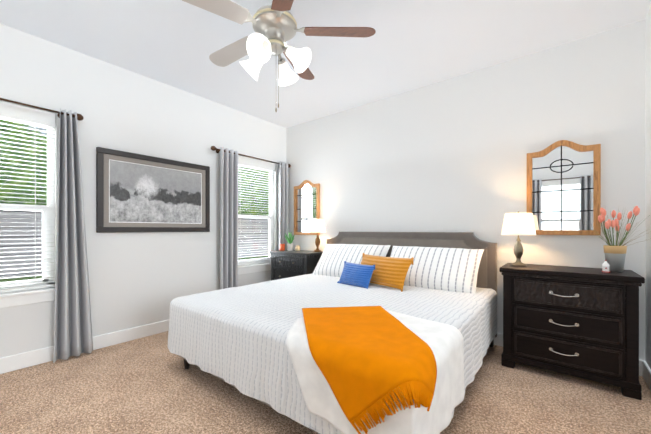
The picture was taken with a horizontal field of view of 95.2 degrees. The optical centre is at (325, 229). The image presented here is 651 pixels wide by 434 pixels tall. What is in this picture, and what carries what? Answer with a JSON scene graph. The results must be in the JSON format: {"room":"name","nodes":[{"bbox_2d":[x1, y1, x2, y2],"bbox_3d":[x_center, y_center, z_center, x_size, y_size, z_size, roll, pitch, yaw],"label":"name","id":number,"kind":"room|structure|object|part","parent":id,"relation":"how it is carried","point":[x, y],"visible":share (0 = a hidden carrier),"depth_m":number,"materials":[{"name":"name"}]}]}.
{"room":"bedroom","nodes":[
{"label":"bedroom","id":0,"kind":"room"},
{"bbox_2d":[0,24,285,357],"bbox_3d":[-2.069,-0.243,3.041,0.150,2.740,4.450,0,0,39],"label":"wall","id":1,"kind":"structure","parent":0,"point":[136,279],"depth_m":3.01,"materials":[{"name":"white paint"}]},
{"bbox_2d":[0,120,54,292],"bbox_3d":[-2.631,-0.253,2.332,0.056,1.520,0.760,0,0,39],"label":"window","id":2,"kind":"structure","parent":1,"relation":"in","point":[48,225],"depth_m":2.56,"materials":[{"name":"white plastic"}]},
{"bbox_2d":[0,101,55,292],"bbox_3d":[-2.592,-0.256,2.300,0.037,1.504,0.752,0,0,39],"label":"window blinds","id":3,"kind":"object","parent":2,"relation":"attached to","point":[25,114],"visible":0.85,"depth_m":2.45,"materials":[{"name":"white plastic"}]},
{"bbox_2d":[0,287,54,307],"bbox_3d":[-2.581,0.559,2.292,0.085,0.107,0.860,0,0,39],"label":"window sill","id":4,"kind":"structure","parent":1,"relation":"attached to","point":[17,298],"depth_m":2.43,"materials":[{"name":"white"}]},
{"bbox_2d":[0,98,92,362],"bbox_3d":[-2.585,0.043,2.165,0.135,2.140,1.455,0,0,39],"label":"curtains","id":5,"kind":"object","parent":1,"relation":"attached to","point":[72,325],"visible":1,"depth_m":2.60,"materials":[{"name":"grey fabric"}]},
{"bbox_3d":[-2.617,-0.997,2.141,0.114,0.060,1.379,0,0,39],"label":"rod","id":6,"kind":"part","parent":5,"relation":"part of","materials":[{"name":"brown metal"}]},
{"bbox_2d":[0,319,168,373],"bbox_3d":[-1.958,1.064,3.049,0.016,0.125,4.300,0,0,39],"label":"baseboard","id":7,"kind":"structure","parent":1,"relation":"attached to","point":[24,360],"depth_m":2.80,"materials":[{"name":"white"}]},
{"bbox_2d":[96,147,209,232],"bbox_3d":[-1.795,-0.376,3.238,0.030,0.805,1.140,0,0,39],"label":"picture frame","id":8,"kind":"object","parent":1,"relation":"attached to","point":[135,192],"visible":0.98,"depth_m":3.15,"materials":[{"name":"black"}]},
{"bbox_2d":[211,146,290,288],"bbox_3d":[-0.989,0.041,4.166,0.135,2.140,1.354,0,0,39],"label":"curtains","id":9,"kind":"object","parent":1,"relation":"attached to","point":[228,218],"visible":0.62,"depth_m":3.84,"materials":[{"name":"grey fabric"}]},
{"bbox_3d":[-0.997,-0.999,4.171,0.114,0.060,1.354,0,0,39],"label":"rod","id":10,"kind":"part","parent":9,"relation":"part of","materials":[{"name":"brown metal"}]},
{"bbox_2d":[238,263,270,274],"bbox_3d":[-1.003,0.557,4.270,0.085,0.107,0.860,0,0,39],"label":"window sill","id":11,"kind":"structure","parent":1,"relation":"attached to","point":[247,269],"depth_m":4.21,"materials":[{"name":"white"}]},
{"bbox_2d":[238,165,273,265],"bbox_3d":[-1.054,-0.254,4.310,0.056,1.520,0.760,0,0,39],"label":"window","id":12,"kind":"structure","parent":1,"relation":"in","point":[271,220],"depth_m":4.48,"materials":[{"name":"white plastic"}]},
{"bbox_2d":[238,155,274,265],"bbox_3d":[-1.014,-0.258,4.278,0.037,1.504,0.752,0,0,39],"label":"window blinds","id":13,"kind":"object","parent":12,"relation":"attached to","point":[243,161],"visible":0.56,"depth_m":4.29,"materials":[{"name":"white plastic"}]},
{"bbox_2d":[0,331,650,433],"bbox_3d":[-0.426,1.178,1.828,4.234,0.100,4.600,0,0,39],"label":"floor","id":14,"kind":"structure","parent":0,"point":[151,384],"depth_m":1.95,"materials":[{"name":"carpet"}]},
{"bbox_2d":[270,249,322,280],"bbox_3d":[-0.395,0.716,4.212,0.719,0.820,0.468,0,0,39],"label":"nightstand","id":15,"kind":"object","parent":14,"relation":"on","point":[287,263],"visible":0.48,"depth_m":4.02,"materials":[{"name":"black paint"}]},
{"bbox_2d":[279,244,284,250],"bbox_3d":[-0.633,0.257,4.345,0.080,0.095,0.080,0,0,39],"label":"cup","id":16,"kind":"object","parent":15,"relation":"on","point":[282,247],"visible":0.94,"depth_m":4.31,"materials":[{"name":"orange"}]},
{"bbox_2d":[284,232,293,250],"bbox_3d":[-0.531,0.165,4.335,0.191,0.279,0.181,0,0,39],"label":"succulent plant","id":17,"kind":"object","parent":15,"relation":"on","point":[290,239],"visible":1,"depth_m":4.31,"materials":[{"name":"green plant"}]},
{"bbox_2d":[310,218,324,251],"bbox_3d":[-0.108,0.070,4.112,0.220,0.469,0.220,0,0,39],"label":"lamp","id":18,"kind":"object","parent":15,"relation":"on","point":[317,225],"visible":1,"depth_m":4.04,"materials":[{"name":"white fabric"}]},
{"bbox_3d":[-0.108,-0.054,4.112,0.220,0.187,0.220,0,0,39],"label":"lamp shade","id":19,"kind":"part","parent":18,"relation":"part of","materials":[{"name":"white fabric"}]},
{"bbox_2d":[168,232,496,433],"bbox_3d":[0.172,0.577,2.624,2.203,1.100,2.267,0,0,39],"label":"bed","id":20,"kind":"object","parent":14,"relation":"on","point":[374,333],"visible":1,"depth_m":1.86,"materials":[{"name":"grey fabric"}]},
{"bbox_3d":[0.166,0.867,2.653,2.040,0.520,2.070,0,0,39],"label":"frame","id":21,"kind":"part","parent":20,"relation":"part of","materials":[{"name":"grey fabric"}]},
{"bbox_2d":[337,261,374,288],"bbox_3d":[0.303,0.467,3.012,0.448,0.258,0.210,0,0,39],"label":"pillow","id":22,"kind":"object","parent":20,"relation":"on","point":[353,275],"depth_m":2.95,"materials":[{"name":"blue fabric"}]},
{"bbox_2d":[302,306,436,433],"bbox_3d":[0.206,0.681,1.669,0.959,0.318,0.815,0,0,39],"label":"throw","id":23,"kind":"object","parent":20,"relation":"on","point":[366,369],"depth_m":1.29,"materials":[{"name":"orange fabric"}]},
{"bbox_2d":[286,310,463,433],"bbox_3d":[0.242,0.816,1.650,0.860,0.549,0.803,0,0,39],"label":"blanket","id":24,"kind":"object","parent":20,"relation":"on","point":[334,386],"depth_m":1.35,"materials":[{"name":"fabric"}]},
{"bbox_3d":[0.832,0.577,3.488,2.060,1.100,0.094,0,0,39],"label":"headboard","id":25,"kind":"part","parent":20,"relation":"part of","materials":[{"name":"grey fabric"}]},
{"bbox_2d":[499,263,644,399],"bbox_3d":[1.899,0.720,2.372,0.830,0.815,0.477,0,0,39],"label":"dresser","id":26,"kind":"object","parent":14,"relation":"on","point":[581,322],"visible":1,"depth_m":2.17,"materials":[{"name":"black wood"}]},
{"bbox_2d":[501,211,535,265],"bbox_3d":[1.669,0.076,2.572,0.256,0.469,0.256,0,0,39],"label":"lamp","id":27,"kind":"object","parent":26,"relation":"on","point":[518,223],"visible":1,"depth_m":2.50,"materials":[{"name":"white fabric"}]},
{"bbox_3d":[1.669,-0.048,2.572,0.256,0.187,0.256,0,0,39],"label":"lamp shade","id":28,"kind":"part","parent":27,"relation":"part of","materials":[{"name":"white fabric"}]},
{"bbox_2d":[602,260,609,272],"bbox_3d":[2.042,0.265,2.166,0.042,0.092,0.044,0,0,39],"label":"figurine","id":29,"kind":"object","parent":26,"relation":"on","point":[605,266],"visible":1,"depth_m":2.15,"materials":[{"name":"white ceramic"}]},
{"bbox_2d":[585,206,646,271],"bbox_3d":[2.184,0.062,2.230,0.395,0.497,0.178,0,0,39],"label":"flower vase","id":30,"kind":"object","parent":26,"relation":"on","point":[615,254],"visible":1,"depth_m":2.20,"materials":[{"name":"grey"}]},
{"bbox_2d":[0,0,650,127],"bbox_3d":[-0.426,-1.662,1.825,4.234,0.100,4.600,0,0,39],"label":"ceiling","id":31,"kind":"structure","parent":0,"point":[409,45],"depth_m":2.52,"materials":[{"name":"white paint"}]},
{"bbox_2d":[182,0,375,111],"bbox_3d":[-0.373,-1.178,1.958,1.228,0.866,1.259,0,0,39],"label":"fan","id":32,"kind":"object","parent":31,"relation":"hanging from","point":[274,24],"visible":1,"depth_m":1.89,"materials":[{"name":"brown wood"}]},
{"bbox_2d":[286,20,644,359],"bbox_3d":[0.961,-0.244,3.566,4.234,2.740,0.150,0,0,39],"label":"wall","id":33,"kind":"structure","parent":0,"point":[449,155],"depth_m":2.94,"materials":[{"name":"white paint"}]},
{"bbox_2d":[294,180,319,234],"bbox_3d":[-0.286,-0.329,4.442,0.500,0.820,0.028,0,0,39],"label":"mirror","id":34,"kind":"object","parent":33,"relation":"attached to","point":[306,201],"visible":1,"depth_m":4.45,"materials":[{"name":"brown wood"}]},
{"bbox_2d":[527,140,600,234],"bbox_3d":[2.047,-0.363,2.580,0.500,0.820,0.028,0,0,39],"label":"mirror","id":35,"kind":"object","parent":33,"relation":"attached to","point":[563,187],"visible":0.98,"depth_m":2.57,"materials":[{"name":"brown wood"}]},
{"bbox_2d":[494,333,640,375],"bbox_3d":[0.908,1.064,3.503,3.870,0.125,0.016,0,0,39],"label":"baseboard","id":36,"kind":"structure","parent":33,"relation":"attached to","point":[498,340],"depth_m":2.87,"materials":[{"name":"white"}]},
{"bbox_2d":[645,6,650,368],"bbox_3d":[1.123,-0.241,0.494,0.150,2.740,4.450,0,0,39],"label":"wall","id":37,"kind":"structure","parent":0,"point":[648,189],"depth_m":2.20,"materials":[{"name":"white paint"}]},
{"bbox_2d":[641,360,650,390],"bbox_3d":[1.105,1.067,0.606,0.016,0.125,4.300,0,0,39],"label":"baseboard","id":38,"kind":"structure","parent":37,"relation":"attached to","point":[645,370],"depth_m":2.18,"materials":[{"name":"white"}]},
{"label":"outside","id":39,"kind":"structure","parent":0,"visible":0},
{"bbox_2d":[0,117,267,281],"bbox_3d":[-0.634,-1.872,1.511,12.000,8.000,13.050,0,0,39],"label":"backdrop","id":40,"kind":"structure","parent":39,"point":[250,232],"depth_m":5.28,"materials":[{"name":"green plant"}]}
]}

